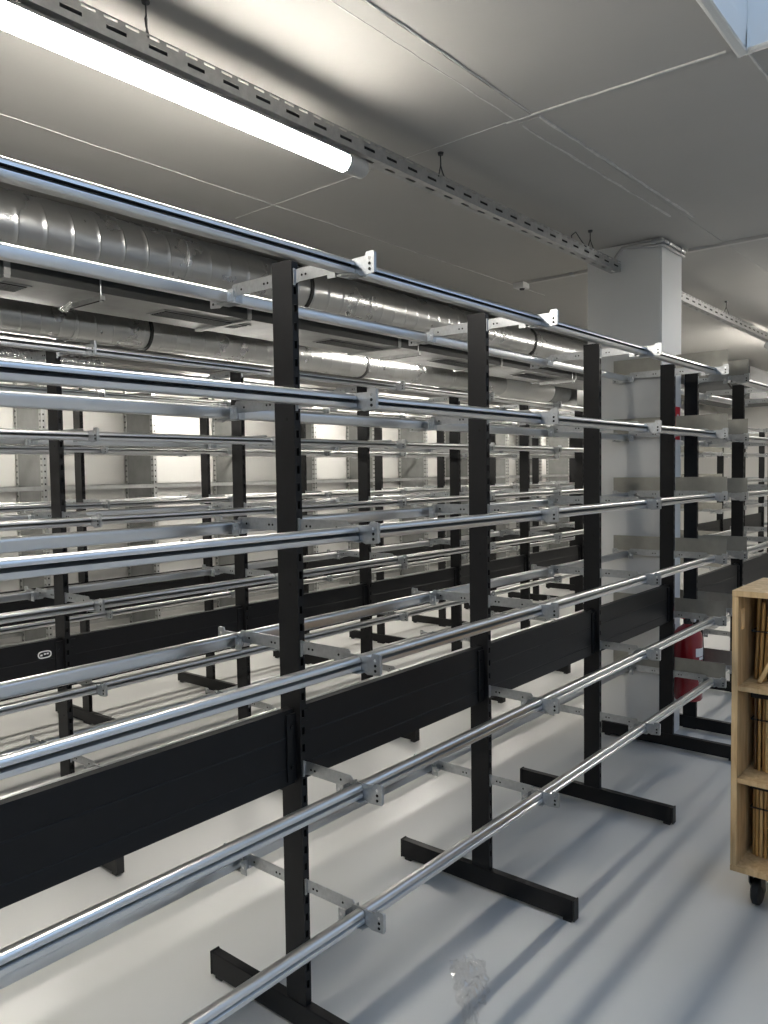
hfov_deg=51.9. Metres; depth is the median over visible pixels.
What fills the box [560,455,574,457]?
rail
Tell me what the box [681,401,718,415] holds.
duct
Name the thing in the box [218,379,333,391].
rail
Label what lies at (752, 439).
rail
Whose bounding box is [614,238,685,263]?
conduit
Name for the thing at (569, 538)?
rail
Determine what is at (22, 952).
rail
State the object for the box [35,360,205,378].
rail
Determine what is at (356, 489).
rail
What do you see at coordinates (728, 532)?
rail
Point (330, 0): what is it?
trim
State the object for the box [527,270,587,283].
cable trunking
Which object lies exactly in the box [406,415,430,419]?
rail
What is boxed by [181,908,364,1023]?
rail
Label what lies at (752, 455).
rail
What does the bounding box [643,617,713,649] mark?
rail
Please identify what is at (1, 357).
rail
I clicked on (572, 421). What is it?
rail
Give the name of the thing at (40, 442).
rail
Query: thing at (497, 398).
rail
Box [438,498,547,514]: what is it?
rail
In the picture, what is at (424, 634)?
rail
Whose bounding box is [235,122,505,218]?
trim
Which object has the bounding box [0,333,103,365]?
flexible duct
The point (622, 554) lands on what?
rail
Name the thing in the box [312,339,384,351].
grille
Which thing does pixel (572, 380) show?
bracket
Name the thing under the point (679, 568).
rail
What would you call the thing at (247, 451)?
rail
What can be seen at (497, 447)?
rail
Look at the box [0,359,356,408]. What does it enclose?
rail
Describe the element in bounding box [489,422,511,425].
rail
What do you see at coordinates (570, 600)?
rail
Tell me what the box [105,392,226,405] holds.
rail
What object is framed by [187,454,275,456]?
rail
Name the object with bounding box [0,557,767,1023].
floor
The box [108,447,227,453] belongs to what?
rail
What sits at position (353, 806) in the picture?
rail
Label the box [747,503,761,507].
rail
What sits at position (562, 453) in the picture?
rail
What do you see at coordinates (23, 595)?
rail
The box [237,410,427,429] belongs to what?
rail
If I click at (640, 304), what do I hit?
column
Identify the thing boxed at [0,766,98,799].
rail
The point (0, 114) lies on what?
trim
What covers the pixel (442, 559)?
rail
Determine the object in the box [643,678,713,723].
rail
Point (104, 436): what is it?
rail
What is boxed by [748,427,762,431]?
rail
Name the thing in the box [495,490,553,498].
rail
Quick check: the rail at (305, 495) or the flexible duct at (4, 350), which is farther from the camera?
the rail at (305, 495)
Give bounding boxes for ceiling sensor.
[513,281,528,289]
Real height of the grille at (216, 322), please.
0.012 m
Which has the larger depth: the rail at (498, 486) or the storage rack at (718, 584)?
the rail at (498, 486)
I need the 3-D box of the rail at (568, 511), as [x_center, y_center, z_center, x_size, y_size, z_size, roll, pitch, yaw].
[0.880,-0.015,3.260,0.032,0.038,0.992,2,4,40]
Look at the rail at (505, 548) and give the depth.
8.74 m
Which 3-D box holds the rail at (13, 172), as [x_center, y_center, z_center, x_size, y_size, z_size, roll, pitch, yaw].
[-0.420,-0.615,1.667,0.032,0.038,1.042,2,4,40]
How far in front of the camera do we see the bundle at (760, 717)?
2.97 m
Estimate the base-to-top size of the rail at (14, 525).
0.038 m
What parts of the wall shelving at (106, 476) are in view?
post, post, post, post, post, post, post, post, post, post, post, post, post, post, post, post, post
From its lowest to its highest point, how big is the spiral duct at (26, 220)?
0.334 m
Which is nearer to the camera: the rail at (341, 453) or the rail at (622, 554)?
the rail at (622, 554)
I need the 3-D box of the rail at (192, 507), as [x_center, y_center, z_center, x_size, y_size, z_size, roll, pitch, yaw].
[-1.279,0.002,3.963,0.032,0.038,0.998,2,4,40]
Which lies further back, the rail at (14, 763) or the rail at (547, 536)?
the rail at (547, 536)
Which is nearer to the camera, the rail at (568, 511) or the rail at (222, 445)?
the rail at (568, 511)
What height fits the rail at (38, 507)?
0.038 m
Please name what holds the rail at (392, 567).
attached to the storage rack at (86, 714)
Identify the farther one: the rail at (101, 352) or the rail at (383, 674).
the rail at (383, 674)
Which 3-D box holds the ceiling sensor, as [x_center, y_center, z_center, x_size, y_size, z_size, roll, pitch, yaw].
[0.979,-1.605,5.629,0.080,0.052,0.090,2,4,40]
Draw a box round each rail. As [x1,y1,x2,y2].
[0,156,354,273]
[0,242,226,302]
[0,335,85,354]
[0,355,21,360]
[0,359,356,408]
[0,384,98,396]
[0,390,229,418]
[0,428,87,440]
[0,439,24,444]
[0,445,100,452]
[0,452,48,454]
[0,501,50,505]
[0,502,102,512]
[0,514,30,520]
[0,516,90,531]
[0,521,234,553]
[0,526,358,580]
[0,590,33,602]
[0,600,93,623]
[0,611,105,633]
[0,633,237,699]
[0,656,360,779]
[0,683,96,715]
[0,741,38,754]
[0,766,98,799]
[0,783,362,976]
[0,857,242,989]
[31,440,207,447]
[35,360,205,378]
[37,568,212,597]
[40,692,215,741]
[66,452,183,455]
[70,505,210,515]
[75,541,184,551]
[88,432,271,444]
[94,347,270,375]
[96,496,185,501]
[97,574,274,607]
[98,645,276,689]
[100,708,276,766]
[102,506,273,524]
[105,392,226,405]
[107,591,230,615]
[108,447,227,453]
[110,497,228,506]
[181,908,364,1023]
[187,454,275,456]
[212,444,334,449]
[215,552,336,573]
[215,659,333,691]
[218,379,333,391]
[226,493,275,495]
[230,294,426,341]
[233,576,326,592]
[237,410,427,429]
[237,593,429,643]
[240,507,428,532]
[245,449,323,454]
[246,493,324,500]
[251,498,335,505]
[251,764,431,857]
[273,499,396,513]
[276,556,397,576]
[277,669,398,708]
[300,372,395,389]
[300,407,323,412]
[301,438,396,447]
[305,613,398,641]
[306,455,357,456]
[322,489,357,491]
[328,564,401,578]
[330,410,399,417]
[331,451,399,455]
[332,490,400,496]
[338,540,428,556]
[340,447,427,451]
[346,392,427,401]
[353,633,429,653]
[358,267,540,325]
[358,604,541,663]
[359,698,541,786]
[361,791,542,912]
[366,509,541,537]
[369,397,540,423]
[370,456,421,457]
[371,494,428,498]
[397,487,422,488]
[398,601,466,616]
[399,646,469,668]
[401,546,468,560]
[402,385,467,398]
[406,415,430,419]
[406,442,467,449]
[407,452,461,456]
[407,487,461,492]
[407,495,468,504]
[408,555,462,566]
[430,336,546,365]
[431,568,547,599]
[431,613,499,632]
[433,449,498,452]
[434,531,499,544]
[435,424,547,435]
[436,402,498,408]
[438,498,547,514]
[440,711,546,762]
[467,547,512,556]
[468,453,511,456]
[468,485,512,489]
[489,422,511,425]
[491,577,553,594]
[491,620,553,640]
[493,396,553,407]
[495,445,553,451]
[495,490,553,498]
[495,534,553,546]
[499,451,555,453]
[500,598,555,612]
[504,524,555,534]
[515,540,554,548]
[517,423,549,427]
[518,454,554,457]
[518,483,554,487]
[532,487,555,489]
[539,649,645,699]
[539,723,645,792]
[540,575,646,608]
[542,321,646,354]
[545,500,646,517]
[547,361,627,381]
[547,432,627,440]
[548,493,627,505]
[548,551,627,574]
[553,415,646,431]
[555,574,577,578]
[555,609,583,619]
[556,529,583,536]
[558,404,583,411]
[559,452,574,454]
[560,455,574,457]
[560,482,574,485]
[560,537,574,541]
[560,667,626,703]
[562,447,583,452]
[562,489,583,494]
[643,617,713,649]
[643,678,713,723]
[646,555,714,577]
[648,352,715,373]
[654,493,714,505]
[659,425,715,436]
[681,389,703,398]
[681,440,703,446]
[702,444,731,447]
[703,616,729,634]
[704,396,731,404]
[708,530,730,534]
[731,490,767,499]
[731,541,767,557]
[732,380,767,391]
[732,436,767,443]
[746,553,761,559]
[747,454,762,456]
[747,479,761,481]
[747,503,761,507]
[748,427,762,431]
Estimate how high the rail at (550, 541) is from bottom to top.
0.038 m
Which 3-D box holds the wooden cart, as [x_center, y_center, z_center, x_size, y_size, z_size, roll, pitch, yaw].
[1.689,0.877,2.851,0.712,1.188,0.424,2,4,40]
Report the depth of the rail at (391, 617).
4.49 m
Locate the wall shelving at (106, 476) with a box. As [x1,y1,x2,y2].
[0,383,568,646]
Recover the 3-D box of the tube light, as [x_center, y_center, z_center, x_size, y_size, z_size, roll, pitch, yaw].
[-0.570,-1.236,2.339,0.071,0.077,1.550,2,4,40]
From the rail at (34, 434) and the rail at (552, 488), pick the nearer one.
the rail at (34, 434)
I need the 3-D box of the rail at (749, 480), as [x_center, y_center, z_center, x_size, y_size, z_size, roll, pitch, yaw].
[4.996,-0.425,10.749,0.032,0.038,1.012,2,4,40]
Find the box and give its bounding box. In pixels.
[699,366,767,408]
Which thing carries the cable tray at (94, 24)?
hanging from the ceiling
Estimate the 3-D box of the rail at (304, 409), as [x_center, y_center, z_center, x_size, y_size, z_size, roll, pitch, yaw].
[-0.832,-0.814,6.148,0.032,0.038,1.005,2,4,40]
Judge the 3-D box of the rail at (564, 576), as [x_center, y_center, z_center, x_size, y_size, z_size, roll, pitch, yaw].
[1.685,0.518,6.775,0.032,0.038,0.998,2,4,40]
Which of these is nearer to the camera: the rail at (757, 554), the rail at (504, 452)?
the rail at (504, 452)
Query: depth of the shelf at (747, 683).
2.90 m
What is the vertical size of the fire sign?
0.200 m
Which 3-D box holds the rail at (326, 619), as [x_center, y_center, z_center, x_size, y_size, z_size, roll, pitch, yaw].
[-0.141,0.370,2.829,0.032,0.038,0.992,2,4,40]
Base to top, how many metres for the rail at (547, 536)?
0.038 m
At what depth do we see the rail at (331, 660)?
4.71 m
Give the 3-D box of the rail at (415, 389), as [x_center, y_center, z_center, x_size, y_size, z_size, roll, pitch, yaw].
[0.383,-0.779,5.156,0.032,0.038,0.998,2,4,40]
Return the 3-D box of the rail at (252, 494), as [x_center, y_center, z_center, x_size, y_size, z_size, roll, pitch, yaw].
[-1.210,-0.128,6.504,0.032,0.038,1.005,2,4,40]
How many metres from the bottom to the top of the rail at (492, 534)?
0.038 m
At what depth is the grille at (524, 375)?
8.06 m
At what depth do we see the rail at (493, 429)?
3.62 m
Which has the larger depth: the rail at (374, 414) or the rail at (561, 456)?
the rail at (561, 456)
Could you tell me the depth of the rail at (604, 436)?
4.43 m
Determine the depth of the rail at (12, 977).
2.12 m
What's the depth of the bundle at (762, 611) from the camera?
2.96 m
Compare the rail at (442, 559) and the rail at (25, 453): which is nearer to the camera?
the rail at (25, 453)
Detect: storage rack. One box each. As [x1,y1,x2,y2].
[0,250,730,1023]
[0,340,583,875]
[0,388,574,724]
[679,359,767,735]
[680,428,767,570]
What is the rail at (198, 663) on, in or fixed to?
attached to the storage rack at (64, 651)
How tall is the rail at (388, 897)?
0.038 m
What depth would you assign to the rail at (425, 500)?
5.11 m
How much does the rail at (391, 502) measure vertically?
0.038 m
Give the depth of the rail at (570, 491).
6.61 m
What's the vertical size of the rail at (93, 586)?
0.038 m
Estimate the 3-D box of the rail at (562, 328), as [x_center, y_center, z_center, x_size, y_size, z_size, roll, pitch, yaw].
[0.870,-0.711,3.225,0.032,0.038,0.992,2,4,40]
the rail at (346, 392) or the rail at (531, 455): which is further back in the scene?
the rail at (531, 455)
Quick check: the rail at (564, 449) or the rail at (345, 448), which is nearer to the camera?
the rail at (345, 448)
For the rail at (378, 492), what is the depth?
7.02 m
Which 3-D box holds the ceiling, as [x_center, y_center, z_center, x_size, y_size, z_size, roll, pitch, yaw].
[2.820,-1.804,5.353,11.350,0.320,18.800,2,4,40]
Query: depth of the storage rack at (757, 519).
10.50 m
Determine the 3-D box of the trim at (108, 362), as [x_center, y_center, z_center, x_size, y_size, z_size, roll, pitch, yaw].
[-0.816,-1.490,8.383,1.500,0.510,18.400,2,4,40]
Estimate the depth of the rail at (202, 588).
3.61 m
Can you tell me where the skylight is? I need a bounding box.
[696,0,767,57]
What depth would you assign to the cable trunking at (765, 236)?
4.66 m
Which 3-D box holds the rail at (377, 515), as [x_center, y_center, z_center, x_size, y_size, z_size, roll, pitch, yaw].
[-0.146,0.022,2.811,0.032,0.038,0.992,2,4,40]
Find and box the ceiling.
[0,0,767,397]
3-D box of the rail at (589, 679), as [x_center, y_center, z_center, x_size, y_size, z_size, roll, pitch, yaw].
[0.889,0.681,3.295,0.032,0.038,0.992,2,4,40]
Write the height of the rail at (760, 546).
0.038 m
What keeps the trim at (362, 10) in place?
attached to the ceiling
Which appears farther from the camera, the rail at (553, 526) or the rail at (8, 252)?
the rail at (553, 526)
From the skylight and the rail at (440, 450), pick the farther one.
the rail at (440, 450)
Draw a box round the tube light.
[0,0,368,178]
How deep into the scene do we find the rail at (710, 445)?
6.10 m
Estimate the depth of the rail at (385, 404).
2.42 m
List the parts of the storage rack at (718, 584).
support arm, support arm, plate, support arm, plate, support arm, support arm, panel, plate, plate, plate, plate, support arm, support arm, support arm, panel, support arm, support arm, support arm, support arm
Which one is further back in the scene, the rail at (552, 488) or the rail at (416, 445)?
the rail at (552, 488)
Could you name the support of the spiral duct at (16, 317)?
hanging from the ceiling
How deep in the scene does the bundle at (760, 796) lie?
2.98 m
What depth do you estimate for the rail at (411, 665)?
5.14 m
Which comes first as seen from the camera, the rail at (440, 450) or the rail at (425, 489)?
the rail at (440, 450)
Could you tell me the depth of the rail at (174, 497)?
5.81 m
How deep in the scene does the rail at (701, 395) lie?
5.68 m
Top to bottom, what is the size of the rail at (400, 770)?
0.038 m
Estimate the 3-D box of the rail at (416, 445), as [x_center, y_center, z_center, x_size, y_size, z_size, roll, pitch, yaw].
[0.387,-0.431,5.173,0.032,0.038,0.998,2,4,40]
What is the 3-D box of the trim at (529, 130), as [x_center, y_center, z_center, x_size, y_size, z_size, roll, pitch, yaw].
[1.025,-1.528,3.616,0.015,0.006,1.486,2,4,41]
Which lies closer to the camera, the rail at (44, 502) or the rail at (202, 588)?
the rail at (202, 588)
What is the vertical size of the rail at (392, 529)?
0.038 m
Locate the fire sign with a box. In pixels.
[675,407,679,439]
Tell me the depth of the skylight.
2.46 m
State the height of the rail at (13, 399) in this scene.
0.038 m
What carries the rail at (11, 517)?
attached to the storage rack at (64, 651)
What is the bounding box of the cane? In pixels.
[758,663,767,682]
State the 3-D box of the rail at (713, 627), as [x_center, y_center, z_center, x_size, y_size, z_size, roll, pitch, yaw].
[2.662,0.870,6.236,0.032,0.038,0.976,2,4,40]
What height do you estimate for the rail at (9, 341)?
0.038 m
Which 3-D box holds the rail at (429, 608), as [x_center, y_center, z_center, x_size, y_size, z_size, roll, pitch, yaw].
[0.402,0.613,5.226,0.032,0.038,0.998,2,4,40]
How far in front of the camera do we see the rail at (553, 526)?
7.24 m
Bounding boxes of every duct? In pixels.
[0,187,767,407]
[0,260,582,390]
[0,298,583,406]
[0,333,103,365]
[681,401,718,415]
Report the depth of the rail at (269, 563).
4.73 m
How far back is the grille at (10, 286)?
3.97 m
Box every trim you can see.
[0,114,544,295]
[0,332,573,414]
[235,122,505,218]
[330,0,514,119]
[332,0,530,119]
[506,51,725,123]
[520,116,767,282]
[523,126,670,216]
[749,54,767,80]
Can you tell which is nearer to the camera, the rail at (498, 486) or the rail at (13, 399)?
the rail at (13, 399)
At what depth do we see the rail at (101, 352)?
3.56 m
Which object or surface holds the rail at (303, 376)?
attached to the storage rack at (64, 651)
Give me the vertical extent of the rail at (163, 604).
0.038 m
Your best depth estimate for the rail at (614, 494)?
4.52 m
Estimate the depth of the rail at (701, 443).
5.72 m
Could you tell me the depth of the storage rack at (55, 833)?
2.64 m
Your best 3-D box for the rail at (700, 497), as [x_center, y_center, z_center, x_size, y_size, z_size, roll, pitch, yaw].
[1.517,-0.062,4.029,0.032,0.038,0.992,2,4,40]
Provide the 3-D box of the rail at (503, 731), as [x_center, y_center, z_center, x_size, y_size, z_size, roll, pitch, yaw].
[0.506,1.019,3.633,0.032,0.038,0.992,2,4,40]
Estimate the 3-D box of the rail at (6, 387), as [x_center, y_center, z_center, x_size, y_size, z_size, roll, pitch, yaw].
[-2.124,-0.718,4.588,0.032,0.038,1.005,2,4,40]
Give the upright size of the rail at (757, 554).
0.038 m
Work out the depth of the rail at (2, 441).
3.49 m
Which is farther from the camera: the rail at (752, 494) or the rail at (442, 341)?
the rail at (752, 494)
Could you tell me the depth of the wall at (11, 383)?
7.65 m
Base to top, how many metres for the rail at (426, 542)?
0.038 m
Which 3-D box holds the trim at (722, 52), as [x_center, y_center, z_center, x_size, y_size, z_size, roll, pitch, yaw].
[0.782,-1.483,2.780,0.800,0.006,0.011,1,4,39]
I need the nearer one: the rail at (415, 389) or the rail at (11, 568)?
the rail at (11, 568)
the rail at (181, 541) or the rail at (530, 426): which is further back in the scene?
the rail at (530, 426)
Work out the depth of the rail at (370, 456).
8.15 m
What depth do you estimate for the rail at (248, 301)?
2.76 m
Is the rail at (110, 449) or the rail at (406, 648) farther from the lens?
the rail at (110, 449)
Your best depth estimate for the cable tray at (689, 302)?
6.20 m
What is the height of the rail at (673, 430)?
0.038 m
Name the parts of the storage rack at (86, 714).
panel, support arm, support arm, panel, support arm, support arm, support arm, panel, support arm, panel, panel, panel, panel, panel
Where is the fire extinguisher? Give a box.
[674,618,703,701]
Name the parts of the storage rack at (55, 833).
panel, support arm, support arm, support arm, support arm, support arm, support arm, support arm, support arm, support arm, support arm, support arm, panel, support arm, support arm, support arm, support arm, support arm, support arm, support arm, support arm, support arm, support arm, support arm, panel, support arm, support arm, support arm, support arm, support arm, support arm, support arm, support arm, support arm, support arm, plate, panel, plate, plate, plate, plate, plate, support arm, support arm, support arm, support arm, support arm, support arm, support arm, support arm, support arm, support arm, plate, plate, plate, plate, plate, plate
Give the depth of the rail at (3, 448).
4.70 m
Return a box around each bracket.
[58,280,104,312]
[380,345,420,360]
[539,372,574,385]
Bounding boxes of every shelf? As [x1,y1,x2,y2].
[737,762,767,789]
[738,667,767,694]
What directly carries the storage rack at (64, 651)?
on the floor
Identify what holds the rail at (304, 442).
attached to the storage rack at (64, 651)
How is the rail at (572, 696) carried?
attached to the storage rack at (55, 833)
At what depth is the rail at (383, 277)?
2.39 m
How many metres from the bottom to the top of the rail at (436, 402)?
0.038 m
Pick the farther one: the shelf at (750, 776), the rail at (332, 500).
the rail at (332, 500)
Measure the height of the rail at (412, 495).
0.038 m
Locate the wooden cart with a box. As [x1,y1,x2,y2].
[730,578,767,904]
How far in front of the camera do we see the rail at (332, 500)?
4.95 m
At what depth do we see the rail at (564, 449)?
6.58 m
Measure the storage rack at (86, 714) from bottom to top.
2.212 m
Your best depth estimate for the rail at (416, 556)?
5.13 m
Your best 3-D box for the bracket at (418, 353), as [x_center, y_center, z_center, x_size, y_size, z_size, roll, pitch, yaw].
[0.128,-1.441,6.331,0.404,0.426,0.028,2,4,40]
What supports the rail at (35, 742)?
attached to the storage rack at (64, 651)
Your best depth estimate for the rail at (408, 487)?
8.32 m
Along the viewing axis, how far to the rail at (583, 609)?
6.61 m
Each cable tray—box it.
[13,0,620,273]
[681,291,767,341]
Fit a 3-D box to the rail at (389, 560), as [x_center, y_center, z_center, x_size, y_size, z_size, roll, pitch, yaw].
[-0.244,0.313,4.434,0.032,0.038,0.998,2,4,40]
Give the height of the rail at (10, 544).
0.038 m
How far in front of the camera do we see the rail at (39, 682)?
2.10 m
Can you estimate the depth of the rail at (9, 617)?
3.10 m
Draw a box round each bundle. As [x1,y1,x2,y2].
[750,786,767,858]
[751,693,767,772]
[752,598,767,680]
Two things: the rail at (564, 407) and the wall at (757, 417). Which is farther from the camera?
the wall at (757, 417)
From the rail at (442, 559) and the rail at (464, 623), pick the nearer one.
the rail at (464, 623)
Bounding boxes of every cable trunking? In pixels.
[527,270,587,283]
[688,234,767,252]
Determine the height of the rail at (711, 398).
0.038 m
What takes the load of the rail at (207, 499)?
attached to the storage rack at (86, 714)
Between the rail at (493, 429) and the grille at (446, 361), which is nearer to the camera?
the rail at (493, 429)
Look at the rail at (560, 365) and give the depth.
4.21 m
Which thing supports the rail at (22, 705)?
attached to the storage rack at (64, 651)
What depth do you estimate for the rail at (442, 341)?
3.57 m
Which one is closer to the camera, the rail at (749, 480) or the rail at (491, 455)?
the rail at (491, 455)
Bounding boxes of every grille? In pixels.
[0,281,31,292]
[146,309,250,328]
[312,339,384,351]
[427,358,467,367]
[510,373,556,379]
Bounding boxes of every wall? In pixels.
[0,382,553,641]
[680,398,767,556]
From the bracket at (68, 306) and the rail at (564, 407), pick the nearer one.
the bracket at (68, 306)
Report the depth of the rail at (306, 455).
7.34 m
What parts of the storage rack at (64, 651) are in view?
panel, support arm, support arm, support arm, support arm, support arm, support arm, support arm, support arm, support arm, panel, support arm, support arm, support arm, support arm, support arm, support arm, support arm, support arm, panel, support arm, support arm, support arm, support arm, support arm, support arm, panel, support arm, support arm, support arm, support arm, support arm, panel, support arm, support arm, support arm, support arm, support arm, support arm, panel, support arm, support arm, support arm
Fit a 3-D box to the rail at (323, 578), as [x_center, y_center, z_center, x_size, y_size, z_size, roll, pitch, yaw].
[-0.812,0.579,6.218,0.032,0.038,1.005,2,4,40]
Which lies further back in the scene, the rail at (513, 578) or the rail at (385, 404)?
the rail at (513, 578)
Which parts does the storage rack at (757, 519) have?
support arm, support arm, panel, plate, plate, plate, plate, plate, panel, support arm, panel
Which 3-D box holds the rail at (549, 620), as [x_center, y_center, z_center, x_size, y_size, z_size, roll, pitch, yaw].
[1.048,0.914,6.018,0.032,0.038,0.998,2,4,40]
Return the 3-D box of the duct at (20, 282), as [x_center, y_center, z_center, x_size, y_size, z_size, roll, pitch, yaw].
[-1.040,-1.366,5.067,0.532,0.349,11.800,2,4,40]
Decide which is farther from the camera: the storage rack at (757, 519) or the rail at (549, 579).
the storage rack at (757, 519)
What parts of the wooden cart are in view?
panel, panel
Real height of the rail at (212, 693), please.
0.038 m
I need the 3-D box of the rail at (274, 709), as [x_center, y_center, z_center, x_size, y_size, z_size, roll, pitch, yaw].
[-0.876,1.057,3.694,0.032,0.038,0.998,2,4,40]
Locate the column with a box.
[588,238,681,732]
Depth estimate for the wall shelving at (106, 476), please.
7.82 m
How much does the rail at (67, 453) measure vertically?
0.038 m
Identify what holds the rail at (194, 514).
attached to the storage rack at (64, 651)
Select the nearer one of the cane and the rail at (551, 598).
the cane
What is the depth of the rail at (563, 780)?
3.26 m
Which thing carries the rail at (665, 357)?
attached to the storage rack at (55, 833)
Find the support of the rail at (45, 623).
attached to the storage rack at (86, 714)
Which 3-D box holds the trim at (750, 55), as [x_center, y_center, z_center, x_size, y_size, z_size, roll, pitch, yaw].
[2.381,-1.565,3.963,0.014,0.005,3.720,2,4,40]
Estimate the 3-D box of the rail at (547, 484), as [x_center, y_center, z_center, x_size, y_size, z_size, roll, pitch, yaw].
[1.762,-0.310,9.303,0.032,0.038,1.005,2,4,40]
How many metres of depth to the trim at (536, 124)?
3.77 m
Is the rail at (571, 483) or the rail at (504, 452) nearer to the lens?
the rail at (504, 452)
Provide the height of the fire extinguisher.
0.560 m
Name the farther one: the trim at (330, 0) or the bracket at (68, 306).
the bracket at (68, 306)
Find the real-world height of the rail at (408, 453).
0.038 m
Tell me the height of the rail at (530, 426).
0.038 m
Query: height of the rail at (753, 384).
0.038 m
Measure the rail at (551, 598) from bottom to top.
0.038 m

